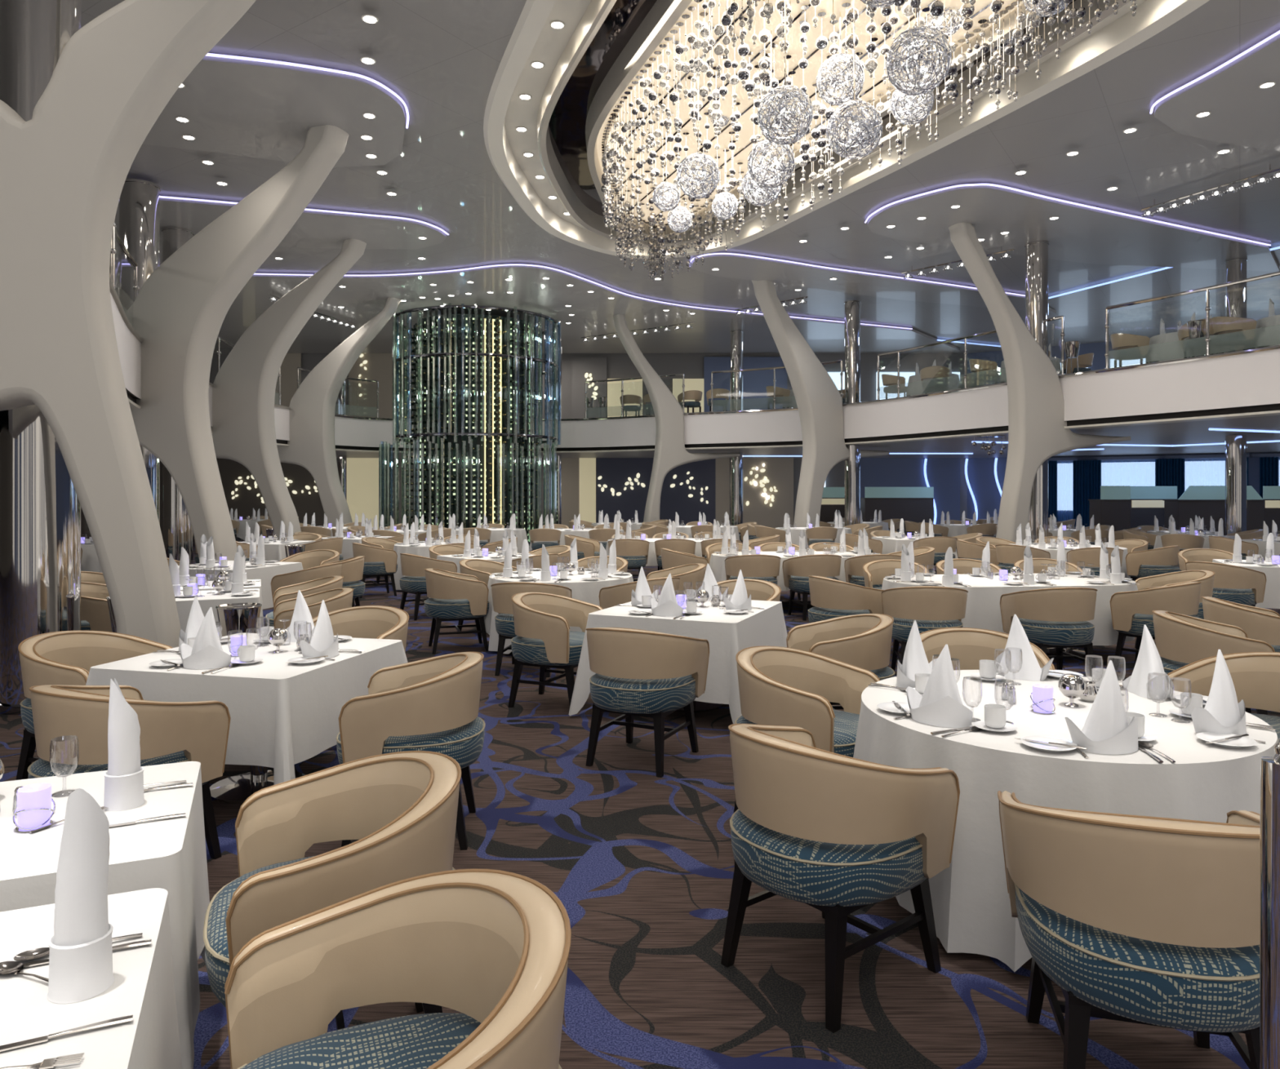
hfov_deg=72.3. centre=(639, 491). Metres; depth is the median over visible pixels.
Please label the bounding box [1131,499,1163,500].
countertop
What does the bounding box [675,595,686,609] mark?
candle lamp
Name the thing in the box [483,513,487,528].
rolled napkin
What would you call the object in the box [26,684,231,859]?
tub chair
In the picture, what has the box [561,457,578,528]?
wall panel
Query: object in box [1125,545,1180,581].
tub chair
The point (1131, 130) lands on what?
recessed light
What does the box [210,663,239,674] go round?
spoon
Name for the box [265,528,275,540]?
ice bucket
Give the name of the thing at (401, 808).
tub chair
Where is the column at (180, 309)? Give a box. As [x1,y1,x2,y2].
[130,124,349,560]
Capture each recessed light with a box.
[174,116,189,122]
[178,83,185,88]
[182,134,195,140]
[201,160,214,164]
[216,182,227,185]
[360,14,378,23]
[360,57,376,64]
[360,134,373,140]
[362,112,376,119]
[364,153,377,158]
[376,170,387,174]
[386,191,396,195]
[515,126,527,132]
[518,93,531,100]
[522,152,533,156]
[530,61,544,68]
[534,175,545,178]
[547,195,557,199]
[549,20,564,29]
[840,226,849,230]
[916,216,926,219]
[950,204,960,208]
[1000,231,1009,234]
[1014,170,1026,174]
[1048,216,1059,219]
[1066,151,1079,155]
[1106,186,1118,191]
[1123,128,1137,133]
[1195,111,1211,117]
[1216,149,1231,154]
[1258,81,1275,88]
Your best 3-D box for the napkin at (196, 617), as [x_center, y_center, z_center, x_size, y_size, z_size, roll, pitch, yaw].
[-2.532,0.751,5.034,0.165,0.305,0.269,0,0,14]
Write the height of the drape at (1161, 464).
2.560 m
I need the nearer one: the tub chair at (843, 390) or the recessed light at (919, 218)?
the recessed light at (919, 218)
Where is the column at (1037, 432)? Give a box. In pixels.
[948,222,1130,543]
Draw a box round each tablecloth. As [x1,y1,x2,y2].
[0,761,209,1068]
[0,888,182,1068]
[80,542,102,573]
[85,633,408,785]
[174,588,262,633]
[177,560,302,609]
[180,579,264,626]
[233,519,266,542]
[237,540,315,561]
[321,535,393,559]
[322,526,373,537]
[384,529,426,541]
[390,542,449,590]
[428,552,534,598]
[455,528,527,553]
[484,569,633,653]
[528,528,623,551]
[568,595,787,724]
[591,522,641,531]
[605,538,737,566]
[666,525,739,540]
[709,551,857,591]
[775,527,852,549]
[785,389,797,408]
[826,521,888,538]
[853,670,1278,972]
[871,536,957,566]
[881,573,1137,645]
[906,373,960,396]
[933,524,995,537]
[999,356,1061,383]
[1022,543,1130,578]
[1048,528,1094,542]
[1146,530,1214,567]
[1148,332,1227,363]
[1153,535,1235,549]
[1212,559,1279,608]
[1241,539,1279,560]
[1254,315,1279,348]
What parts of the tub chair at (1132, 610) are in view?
leg, leg, seat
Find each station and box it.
[80,506,91,538]
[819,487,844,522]
[860,487,934,535]
[1088,485,1131,539]
[1129,486,1177,528]
[1163,485,1264,535]
[1262,486,1279,535]
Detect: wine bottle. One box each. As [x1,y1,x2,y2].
[407,395,417,398]
[407,408,417,411]
[407,422,417,425]
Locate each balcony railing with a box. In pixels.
[109,222,138,326]
[217,336,281,405]
[297,367,379,417]
[584,373,684,417]
[710,360,843,412]
[876,315,1065,399]
[1103,271,1279,368]
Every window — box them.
[827,372,844,390]
[876,372,915,399]
[951,372,959,380]
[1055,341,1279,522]
[1110,358,1145,368]
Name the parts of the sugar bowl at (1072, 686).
dome lid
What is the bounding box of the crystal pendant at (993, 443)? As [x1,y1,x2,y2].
[972,435,1006,455]
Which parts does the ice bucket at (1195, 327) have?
leg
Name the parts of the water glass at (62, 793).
stem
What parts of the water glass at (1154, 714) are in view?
stem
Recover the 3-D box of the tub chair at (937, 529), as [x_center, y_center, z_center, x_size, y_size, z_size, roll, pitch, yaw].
[7.680,1.238,23.067,0.664,0.845,0.727,0,0,-31]
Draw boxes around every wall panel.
[216,458,328,526]
[274,353,301,406]
[346,457,379,529]
[348,353,396,418]
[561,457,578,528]
[571,356,606,418]
[578,457,595,523]
[596,457,715,526]
[607,378,642,417]
[672,378,703,413]
[703,356,786,412]
[715,457,729,525]
[742,457,793,528]
[860,457,959,524]
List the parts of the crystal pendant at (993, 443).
plate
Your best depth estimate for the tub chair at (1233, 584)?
9.93 m
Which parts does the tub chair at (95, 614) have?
seat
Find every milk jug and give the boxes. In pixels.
[249,557,256,564]
[296,634,310,649]
[577,566,584,574]
[709,595,720,605]
[1018,570,1023,578]
[1071,541,1077,546]
[1079,680,1097,702]
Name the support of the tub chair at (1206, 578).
on the floor
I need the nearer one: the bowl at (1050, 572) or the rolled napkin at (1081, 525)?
the bowl at (1050, 572)
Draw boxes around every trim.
[109,276,1279,422]
[125,388,1279,451]
[128,398,1279,453]
[536,0,1130,248]
[1048,457,1097,461]
[1077,455,1182,460]
[1158,453,1257,458]
[1248,453,1279,457]
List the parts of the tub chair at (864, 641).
seat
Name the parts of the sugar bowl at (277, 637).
dome lid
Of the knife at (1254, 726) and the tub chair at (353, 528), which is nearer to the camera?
the knife at (1254, 726)
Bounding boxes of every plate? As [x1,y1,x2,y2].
[148,658,182,667]
[220,637,231,644]
[231,592,253,596]
[243,582,255,586]
[244,564,258,567]
[265,560,277,563]
[287,656,324,665]
[333,635,351,642]
[491,573,502,576]
[518,577,536,581]
[529,568,542,571]
[582,577,599,581]
[613,572,630,575]
[627,609,652,615]
[723,609,748,614]
[877,702,911,715]
[884,576,900,579]
[919,582,937,586]
[1004,582,1023,585]
[1020,736,1077,752]
[1047,670,1083,679]
[1066,571,1082,574]
[1086,581,1106,584]
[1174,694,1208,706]
[1195,732,1257,748]
[1257,564,1274,566]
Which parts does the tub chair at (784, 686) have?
leg, seat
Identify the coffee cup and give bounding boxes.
[84,538,93,544]
[177,586,197,598]
[179,637,195,653]
[185,576,202,586]
[195,557,206,565]
[217,560,231,568]
[219,582,232,592]
[226,573,232,582]
[231,644,262,665]
[253,626,274,644]
[263,537,271,543]
[347,533,355,538]
[408,538,413,544]
[413,539,417,544]
[433,540,441,545]
[470,548,475,555]
[473,551,484,557]
[511,549,516,556]
[513,564,527,573]
[514,568,528,578]
[555,563,565,571]
[556,570,571,580]
[591,564,599,573]
[637,595,653,608]
[682,601,702,615]
[685,589,697,601]
[702,533,711,539]
[720,594,732,605]
[728,548,736,555]
[749,549,756,555]
[775,546,784,552]
[806,549,816,555]
[828,546,838,552]
[850,546,857,553]
[865,549,873,555]
[891,568,901,576]
[897,533,902,538]
[905,673,930,696]
[911,573,928,582]
[953,574,962,584]
[968,568,983,577]
[970,659,1004,681]
[973,703,1017,733]
[1021,541,1030,546]
[1034,573,1049,583]
[1046,567,1059,576]
[1049,542,1057,548]
[1079,568,1094,577]
[1091,668,1106,690]
[1120,573,1128,582]
[1125,711,1157,742]
[1168,693,1203,719]
[1198,532,1204,537]
[1243,556,1257,564]
[1252,554,1262,561]
[1274,536,1279,542]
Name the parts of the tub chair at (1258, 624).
seat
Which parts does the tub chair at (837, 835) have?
leg, seat, leg, leg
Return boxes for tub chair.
[15,630,173,780]
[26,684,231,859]
[80,571,106,584]
[80,582,112,632]
[166,557,179,566]
[194,539,237,564]
[203,751,461,1030]
[224,869,571,1068]
[231,520,239,541]
[235,542,257,561]
[251,515,269,519]
[257,519,272,536]
[261,524,273,537]
[265,576,343,626]
[271,562,342,602]
[273,587,353,630]
[280,549,339,569]
[284,533,321,542]
[293,532,328,537]
[300,526,331,537]
[301,537,343,560]
[312,605,408,652]
[320,555,364,607]
[331,528,355,537]
[336,652,485,850]
[343,522,365,527]
[346,525,373,536]
[351,542,397,598]
[360,537,399,587]
[372,529,402,537]
[376,533,415,578]
[377,524,402,529]
[399,553,457,620]
[417,528,451,542]
[419,524,444,531]
[423,568,488,654]
[428,544,464,559]
[444,534,479,543]
[448,542,480,548]
[457,559,516,631]
[462,528,491,547]
[475,523,504,528]
[480,537,517,552]
[490,582,571,677]
[501,553,558,568]
[507,592,603,707]
[528,528,561,550]
[528,545,570,568]
[542,524,568,528]
[564,534,599,559]
[568,521,594,528]
[571,520,591,525]
[577,555,627,573]
[586,627,709,777]
[588,528,621,549]
[593,524,622,529]
[599,577,679,609]
[608,538,649,576]
[611,522,626,532]
[611,531,648,539]
[619,395,642,416]
[631,526,656,538]
[640,521,667,528]
[641,522,666,528]
[643,394,653,415]
[643,524,668,534]
[645,563,706,596]
[650,520,668,526]
[652,532,688,570]
[654,538,696,569]
[660,548,709,570]
[677,390,702,413]
[685,521,712,525]
[690,524,713,538]
[693,532,723,538]
[700,538,742,558]
[705,542,751,564]
[706,388,729,412]
[716,578,781,601]
[720,724,959,1033]
[724,554,780,585]
[733,522,756,541]
[733,645,879,813]
[746,524,759,539]
[748,534,780,549]
[754,525,786,542]
[757,542,800,599]
[765,386,790,408]
[782,554,841,621]
[786,613,894,710]
[805,526,837,546]
[808,542,853,551]
[808,575,883,622]
[819,521,835,527]
[838,389,844,404]
[844,524,870,534]
[844,554,901,587]
[845,533,882,554]
[853,525,882,537]
[862,559,929,589]
[870,530,906,538]
[881,373,906,399]
[881,519,901,532]
[881,586,968,671]
[888,546,935,573]
[904,520,925,536]
[913,536,957,572]
[918,522,948,537]
[919,627,1055,670]
[920,365,950,393]
[936,558,1001,574]
[944,520,961,524]
[953,533,982,558]
[955,539,1000,565]
[960,373,986,388]
[961,517,977,524]
[966,523,997,537]
[968,359,999,386]
[975,536,1015,564]
[977,519,994,524]
[995,544,1050,573]
[997,791,1259,1068]
[1000,586,1097,676]
[1013,558,1082,574]
[1034,536,1079,544]
[1056,519,1075,528]
[1064,353,1093,373]
[1066,547,1123,576]
[1071,528,1109,545]
[1084,524,1111,542]
[1103,539,1148,580]
[1110,333,1150,367]
[1110,582,1201,671]
[1114,527,1141,540]
[1122,529,1157,550]
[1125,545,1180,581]
[1134,570,1214,648]
[1137,525,1168,533]
[1151,610,1275,715]
[1160,533,1204,551]
[1167,652,1279,739]
[1177,318,1225,358]
[1177,548,1233,571]
[1185,561,1266,607]
[1201,596,1279,652]
[1208,536,1258,559]
[1210,316,1257,354]
[1226,343,1252,352]
[1226,529,1263,539]
[1249,533,1279,539]
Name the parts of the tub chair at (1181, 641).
seat, leg, leg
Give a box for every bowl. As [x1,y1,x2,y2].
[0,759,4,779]
[49,735,79,777]
[85,538,90,543]
[182,586,193,595]
[187,637,195,648]
[189,576,198,583]
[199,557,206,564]
[212,579,225,595]
[217,570,230,582]
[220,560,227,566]
[222,582,232,591]
[227,573,232,581]
[227,630,243,653]
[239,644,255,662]
[255,617,269,637]
[260,626,274,640]
[263,537,268,542]
[267,628,288,653]
[271,534,278,542]
[293,620,307,641]
[297,622,311,643]
[356,530,362,537]
[435,540,439,544]
[436,536,442,544]
[476,551,482,556]
[495,546,502,555]
[516,564,524,571]
[517,568,525,577]
[555,563,562,569]
[560,570,567,578]
[565,563,575,575]
[594,564,599,571]
[641,595,651,606]
[686,589,695,599]
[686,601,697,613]
[695,590,709,607]
[725,594,732,601]
[729,548,734,554]
[777,546,782,551]
[808,549,814,555]
[831,546,836,551]
[853,546,857,552]
[894,568,901,576]
[913,531,919,537]
[915,573,924,581]
[915,673,930,693]
[953,574,958,582]
[962,676,982,707]
[972,568,979,575]
[979,659,996,678]
[984,703,1005,728]
[994,648,1011,675]
[994,679,1014,710]
[1005,647,1022,673]
[1010,566,1021,579]
[1023,541,1028,546]
[1037,573,1046,582]
[1047,567,1055,574]
[1050,542,1056,547]
[1057,674,1085,706]
[1067,538,1074,546]
[1082,568,1090,576]
[1106,656,1125,683]
[1120,573,1124,581]
[1125,711,1144,737]
[1147,672,1168,703]
[1180,693,1203,715]
[1245,556,1253,563]
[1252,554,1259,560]
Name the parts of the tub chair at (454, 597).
leg, leg, seat, leg, leg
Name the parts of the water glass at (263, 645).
stem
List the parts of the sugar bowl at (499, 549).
dome lid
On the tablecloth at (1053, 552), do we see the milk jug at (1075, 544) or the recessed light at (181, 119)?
the milk jug at (1075, 544)
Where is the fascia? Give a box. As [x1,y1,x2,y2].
[110,293,1279,448]
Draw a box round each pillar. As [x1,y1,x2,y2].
[0,0,80,715]
[119,178,160,524]
[161,226,194,564]
[337,342,346,501]
[554,339,561,524]
[729,329,742,542]
[844,300,860,526]
[1024,240,1048,542]
[1224,257,1247,535]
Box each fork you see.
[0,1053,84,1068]
[29,806,108,833]
[893,715,911,719]
[1066,739,1088,758]
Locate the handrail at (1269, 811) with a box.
[1259,738,1279,1068]
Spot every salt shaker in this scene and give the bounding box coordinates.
[12,786,22,815]
[1000,682,1008,700]
[1008,686,1016,704]
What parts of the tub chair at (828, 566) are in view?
leg, leg, seat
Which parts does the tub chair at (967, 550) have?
seat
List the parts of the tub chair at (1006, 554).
seat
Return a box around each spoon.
[0,961,48,982]
[13,933,142,960]
[143,780,186,786]
[152,651,179,653]
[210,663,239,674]
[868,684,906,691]
[941,726,982,737]
[1137,742,1176,762]
[1245,722,1272,728]
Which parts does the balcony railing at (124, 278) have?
glass panel, post, glass panel, handrail, post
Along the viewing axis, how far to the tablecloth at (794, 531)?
20.92 m
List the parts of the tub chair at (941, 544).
seat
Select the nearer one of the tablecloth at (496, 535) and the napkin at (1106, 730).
the napkin at (1106, 730)
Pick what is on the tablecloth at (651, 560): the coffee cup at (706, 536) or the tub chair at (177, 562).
the coffee cup at (706, 536)
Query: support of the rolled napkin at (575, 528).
on the tablecloth at (584, 533)
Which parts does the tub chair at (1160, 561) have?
seat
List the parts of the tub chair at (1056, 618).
leg, seat, leg, leg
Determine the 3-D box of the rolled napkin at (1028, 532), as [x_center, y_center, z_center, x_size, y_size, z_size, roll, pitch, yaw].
[6.607,0.719,14.916,0.103,0.370,0.104,0,0,-15]
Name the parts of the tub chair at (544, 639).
leg, leg, seat, leg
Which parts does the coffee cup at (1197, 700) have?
handle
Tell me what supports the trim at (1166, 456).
attached to the wall at (980, 471)
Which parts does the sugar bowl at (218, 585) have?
dome lid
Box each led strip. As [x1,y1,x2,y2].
[160,195,448,235]
[205,53,408,128]
[253,263,912,329]
[688,253,1025,296]
[742,455,802,457]
[864,183,1271,245]
[889,453,973,454]
[937,339,1000,346]
[971,441,1008,443]
[1048,266,1173,298]
[1073,448,1104,450]
[1097,444,1172,446]
[1149,30,1279,114]
[1172,440,1279,446]
[1208,428,1279,433]
[1270,246,1279,250]
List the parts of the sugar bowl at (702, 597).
dome lid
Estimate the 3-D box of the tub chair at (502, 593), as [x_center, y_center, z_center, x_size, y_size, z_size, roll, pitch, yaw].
[-1.016,1.235,8.125,0.730,0.850,0.696,0,0,8]
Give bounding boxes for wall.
[160,461,162,535]
[208,353,967,529]
[967,346,1055,519]
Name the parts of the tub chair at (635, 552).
seat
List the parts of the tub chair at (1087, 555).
seat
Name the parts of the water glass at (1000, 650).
stem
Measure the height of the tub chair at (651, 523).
0.845 m
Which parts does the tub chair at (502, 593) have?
leg, seat, leg, leg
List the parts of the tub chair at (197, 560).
seat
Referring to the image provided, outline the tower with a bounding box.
[382,302,560,548]
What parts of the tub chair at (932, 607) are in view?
leg, leg, seat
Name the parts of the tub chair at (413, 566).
leg, seat, leg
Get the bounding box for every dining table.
[209,765,305,804]
[675,701,723,712]
[1046,648,1085,657]
[1271,608,1279,614]
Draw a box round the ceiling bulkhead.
[483,0,1209,258]
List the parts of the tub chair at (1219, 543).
seat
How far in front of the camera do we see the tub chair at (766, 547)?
13.85 m
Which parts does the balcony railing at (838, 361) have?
post, post, handrail, post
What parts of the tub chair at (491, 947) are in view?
seat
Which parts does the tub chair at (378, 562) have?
leg, seat, leg, leg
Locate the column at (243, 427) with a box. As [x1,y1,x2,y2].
[210,239,366,540]
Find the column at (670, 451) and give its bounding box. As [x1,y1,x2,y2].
[613,314,740,522]
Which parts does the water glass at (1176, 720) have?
stem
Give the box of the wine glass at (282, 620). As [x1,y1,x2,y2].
[278,619,290,645]
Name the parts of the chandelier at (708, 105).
wire globe, hanging rod, wire globe, hanging rod, wire globe, wire globe, hanging rod, wire globe, hanging rod, hanging rod, bulb, hanging rod, glowing panel, hanging rod, hanging rod, wire globe, hanging rod, bulb, wire globe, wire globe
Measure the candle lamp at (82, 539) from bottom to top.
0.105 m
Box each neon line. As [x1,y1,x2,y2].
[924,458,936,524]
[964,458,977,520]
[994,457,1001,497]
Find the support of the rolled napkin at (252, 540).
on the tablecloth at (266, 573)
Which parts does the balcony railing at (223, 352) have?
post, handrail, glass panel, post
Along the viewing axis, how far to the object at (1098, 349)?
30.83 m
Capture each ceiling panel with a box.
[114,197,446,249]
[142,55,405,167]
[213,265,959,353]
[691,254,1056,313]
[866,185,1279,271]
[1154,33,1279,151]
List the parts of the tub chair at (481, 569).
leg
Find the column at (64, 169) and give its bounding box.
[0,0,256,648]
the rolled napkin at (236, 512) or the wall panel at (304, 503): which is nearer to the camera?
the rolled napkin at (236, 512)
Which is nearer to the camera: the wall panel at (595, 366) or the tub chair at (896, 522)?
the tub chair at (896, 522)
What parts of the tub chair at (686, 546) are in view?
seat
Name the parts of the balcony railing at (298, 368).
post, handrail, post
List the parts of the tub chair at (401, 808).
seat, leg, leg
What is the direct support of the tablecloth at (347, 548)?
on the dining table
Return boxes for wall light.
[231,475,264,503]
[284,477,317,494]
[358,354,367,396]
[584,373,597,399]
[597,473,644,496]
[670,471,708,503]
[744,463,777,506]
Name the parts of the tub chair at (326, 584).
seat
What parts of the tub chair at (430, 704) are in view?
leg, seat, leg, leg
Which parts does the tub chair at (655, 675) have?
leg, leg, seat, leg, leg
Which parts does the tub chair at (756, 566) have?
seat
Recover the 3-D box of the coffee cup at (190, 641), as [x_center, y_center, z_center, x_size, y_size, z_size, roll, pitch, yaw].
[-2.462,0.859,4.856,0.155,0.090,0.156,0,0,38]
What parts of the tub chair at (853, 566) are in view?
seat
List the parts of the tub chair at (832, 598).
seat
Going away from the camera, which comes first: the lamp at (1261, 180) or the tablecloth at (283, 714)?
the tablecloth at (283, 714)
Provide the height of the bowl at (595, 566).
0.076 m
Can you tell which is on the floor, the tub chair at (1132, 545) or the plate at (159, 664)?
the tub chair at (1132, 545)
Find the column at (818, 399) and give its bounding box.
[751,280,888,527]
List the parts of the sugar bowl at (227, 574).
dome lid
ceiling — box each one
[80,0,1279,353]
[335,414,1279,457]
[548,0,1075,221]
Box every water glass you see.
[49,735,79,797]
[227,630,243,663]
[245,627,260,649]
[255,617,269,646]
[293,620,307,651]
[297,622,311,653]
[683,582,692,600]
[711,585,721,607]
[718,586,728,609]
[932,654,939,669]
[951,657,959,683]
[962,676,982,722]
[994,648,1011,687]
[994,679,1014,724]
[1005,647,1022,685]
[1084,655,1103,682]
[1106,656,1125,696]
[1120,687,1128,711]
[1147,672,1168,717]
[1169,677,1191,723]
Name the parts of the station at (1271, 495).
lit panel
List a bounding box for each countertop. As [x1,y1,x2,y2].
[860,497,934,498]
[1088,499,1131,501]
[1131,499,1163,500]
[1163,499,1264,501]
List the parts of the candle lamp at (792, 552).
lamp shade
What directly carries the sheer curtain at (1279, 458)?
hanging from the wall at (980, 471)
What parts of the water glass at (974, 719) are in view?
stem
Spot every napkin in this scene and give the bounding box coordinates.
[46,788,114,1004]
[103,678,144,811]
[168,553,180,596]
[178,546,189,586]
[178,596,221,651]
[180,607,231,669]
[200,534,207,558]
[205,536,215,568]
[230,508,233,519]
[231,551,244,593]
[234,508,237,520]
[236,545,246,582]
[244,521,250,541]
[248,533,257,562]
[252,508,255,519]
[253,522,259,543]
[256,508,260,520]
[256,535,265,566]
[264,508,267,519]
[279,520,285,541]
[285,590,315,642]
[287,521,293,542]
[299,600,338,658]
[302,513,306,526]
[311,512,315,526]
[323,513,327,528]
[335,519,338,533]
[337,520,343,537]
[339,512,343,527]
[354,513,358,525]
[361,512,365,526]
[364,518,368,533]
[367,519,372,537]
[373,515,377,529]
[379,514,384,530]
[389,515,394,531]
[402,514,406,526]
[403,524,408,545]
[408,522,414,539]
[414,515,418,531]
[419,514,424,530]
[425,524,431,546]
[438,521,444,542]
[448,514,452,528]
[450,523,457,543]
[452,513,455,527]
[457,522,463,542]
[463,530,471,557]
[473,528,480,555]
[476,514,480,528]
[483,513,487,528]
[502,530,508,557]
[502,542,512,577]
[509,514,514,529]
[510,528,517,555]
[513,513,515,528]
[520,539,529,572]
[538,514,542,528]
[540,544,551,581]
[545,515,549,528]
[550,513,554,528]
[569,537,577,570]
[573,515,577,530]
[577,514,580,528]
[598,511,602,524]
[598,542,608,578]
[600,510,603,523]
[603,515,607,528]
[605,513,609,528]
[607,539,616,573]
[613,514,617,528]
[614,520,620,539]
[617,511,620,522]
[626,520,631,538]
[631,566,658,605]
[634,511,638,524]
[649,573,683,617]
[668,519,671,534]
[671,520,675,538]
[675,512,679,526]
[696,564,728,601]
[698,511,702,524]
[702,512,706,524]
[712,519,716,538]
[715,520,721,538]
[721,528,728,555]
[723,569,751,610]
[724,512,728,526]
[725,520,730,539]
[729,527,736,552]
[742,530,748,555]
[783,513,786,527]
[785,527,791,552]
[786,513,790,528]
[799,529,806,556]
[806,513,809,527]
[815,513,819,527]
[835,513,839,528]
[838,513,843,528]
[839,527,846,552]
[857,529,865,556]
[860,510,862,523]
[862,528,869,554]
[873,510,876,522]
[878,510,881,522]
[889,519,895,538]
[896,620,937,688]
[898,518,904,537]
[900,544,911,581]
[906,542,914,577]
[906,644,973,728]
[915,363,919,374]
[920,520,924,538]
[928,519,933,537]
[940,511,944,524]
[942,546,953,586]
[946,511,950,525]
[948,361,951,373]
[961,511,965,524]
[972,511,976,525]
[980,541,990,576]
[986,511,990,523]
[993,511,997,524]
[995,614,1053,680]
[1015,524,1022,545]
[1022,546,1034,585]
[1025,523,1031,544]
[1038,524,1045,548]
[1048,343,1051,356]
[1048,515,1053,530]
[1053,513,1057,528]
[1055,541,1066,575]
[1057,523,1063,544]
[1064,660,1138,755]
[1075,515,1080,531]
[1078,514,1082,528]
[1079,525,1086,548]
[1089,515,1094,528]
[1094,523,1101,546]
[1099,542,1110,578]
[1107,525,1115,547]
[1110,545,1121,583]
[1122,624,1173,699]
[1153,515,1159,531]
[1160,318,1165,334]
[1170,517,1176,533]
[1177,320,1182,332]
[1189,518,1195,535]
[1191,312,1195,320]
[1191,648,1246,735]
[1195,515,1198,530]
[1197,515,1201,531]
[1198,517,1204,535]
[1209,515,1215,533]
[1217,518,1223,536]
[1232,533,1242,563]
[1262,521,1268,541]
[1265,533,1274,561]
[1268,298,1275,316]
[1271,520,1277,540]
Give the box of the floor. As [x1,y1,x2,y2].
[0,535,1279,1068]
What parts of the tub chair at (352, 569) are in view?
seat, leg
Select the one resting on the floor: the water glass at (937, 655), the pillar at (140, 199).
the pillar at (140, 199)
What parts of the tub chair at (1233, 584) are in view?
seat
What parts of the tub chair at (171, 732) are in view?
seat, leg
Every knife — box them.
[0,1015,133,1052]
[22,939,151,968]
[103,782,192,795]
[109,813,186,827]
[156,649,180,652]
[160,659,179,666]
[201,664,231,674]
[288,655,328,662]
[338,651,361,653]
[870,682,906,688]
[892,701,910,715]
[930,725,974,734]
[1013,737,1086,750]
[1048,671,1086,677]
[1137,745,1163,763]
[1204,733,1248,743]
[1245,724,1275,731]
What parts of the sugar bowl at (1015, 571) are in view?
dome lid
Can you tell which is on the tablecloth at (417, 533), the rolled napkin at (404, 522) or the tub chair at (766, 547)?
the rolled napkin at (404, 522)
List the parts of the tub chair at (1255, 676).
seat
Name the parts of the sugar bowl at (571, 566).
dome lid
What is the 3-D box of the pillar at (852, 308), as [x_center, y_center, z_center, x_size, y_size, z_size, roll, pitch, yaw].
[5.792,-1.754,23.900,0.469,6.828,0.469,0,0,41]
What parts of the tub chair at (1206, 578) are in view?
seat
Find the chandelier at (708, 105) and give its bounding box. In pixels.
[585,0,1137,281]
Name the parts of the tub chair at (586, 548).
seat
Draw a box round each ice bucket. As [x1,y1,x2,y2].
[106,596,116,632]
[215,603,262,637]
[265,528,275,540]
[284,545,306,557]
[584,397,594,417]
[597,396,607,417]
[1064,341,1079,373]
[1186,320,1205,357]
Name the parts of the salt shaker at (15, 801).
glass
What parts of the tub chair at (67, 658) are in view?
leg, seat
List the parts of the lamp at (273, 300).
rail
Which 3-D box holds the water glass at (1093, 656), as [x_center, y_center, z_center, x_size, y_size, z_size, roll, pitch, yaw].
[2.032,0.821,3.924,0.074,0.165,0.074,0,0,0]
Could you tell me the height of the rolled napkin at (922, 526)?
0.370 m
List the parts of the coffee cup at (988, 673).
handle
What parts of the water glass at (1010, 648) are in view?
stem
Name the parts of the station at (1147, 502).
lit panel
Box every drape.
[1048,461,1057,522]
[1072,460,1088,528]
[1084,460,1101,527]
[1155,458,1172,486]
[1167,458,1184,499]
[1246,457,1248,485]
[1259,457,1279,498]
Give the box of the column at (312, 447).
[277,297,401,526]
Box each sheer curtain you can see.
[1057,462,1072,520]
[1101,460,1155,486]
[1184,459,1225,491]
[1279,457,1279,486]
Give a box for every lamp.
[13,783,55,832]
[80,537,85,543]
[187,583,198,596]
[195,573,206,586]
[218,556,226,565]
[229,635,246,657]
[269,290,279,302]
[311,308,356,328]
[482,548,488,556]
[550,565,557,576]
[581,320,694,342]
[640,533,645,540]
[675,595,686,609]
[734,293,808,315]
[754,546,760,554]
[788,546,795,555]
[901,246,1013,279]
[906,533,911,537]
[998,569,1008,581]
[1030,684,1055,714]
[1141,164,1279,217]
[1271,555,1279,564]
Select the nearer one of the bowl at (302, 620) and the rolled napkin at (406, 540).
the bowl at (302, 620)
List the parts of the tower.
glass rod, glass rod, glass rod, glass rod, glass rod, glass rod, glass rod, glass rod, glass rod, glass rod, glass rod, glass rod, glass rod, glass rod, glass rod, glass rod, glass rod, glass rod, rack post, glass rod, rack post, glass rod, rack post, glass rod, glass rod, glass rod, rack post, rack post, glass rod, glass rod, glass rod, rack post, glass rod, glass rod, glass rod, rack post, glass rod, glass rod, glass rod, rack post, glass rod, glass rod, rack post, glass rod, glass rod, rack post, glass rod, glass rod, glass rod, glass rod, rack post, glass rod, glass rod, rack post, rack post, glass rod, glass rod, rack post, glass rod, rack post, glass rod, glass rod, glass rod, glass rod, rack post, glass rod, glass rod, rack post, glass rod, glass rod, rack post, glass rod, glass rod, rack post, glass rod, rack post, glass rod, glass rod, glass rod, glass rod, glass rod, glass rod, glass rod, glass rod, glass rod, glass rod, glass rod, glass rod, glass rod, glass rod, glass rod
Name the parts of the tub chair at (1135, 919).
leg, leg, seat, leg, leg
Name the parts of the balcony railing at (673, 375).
post, post, handrail, post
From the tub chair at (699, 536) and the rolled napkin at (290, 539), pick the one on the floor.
the tub chair at (699, 536)
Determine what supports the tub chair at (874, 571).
on the floor
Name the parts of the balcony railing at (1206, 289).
post, handrail, post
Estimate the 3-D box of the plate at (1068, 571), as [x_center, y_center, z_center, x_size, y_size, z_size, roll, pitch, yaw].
[4.758,0.894,9.578,0.184,0.019,0.183,0,0,0]
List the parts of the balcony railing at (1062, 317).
post, post, post, handrail, post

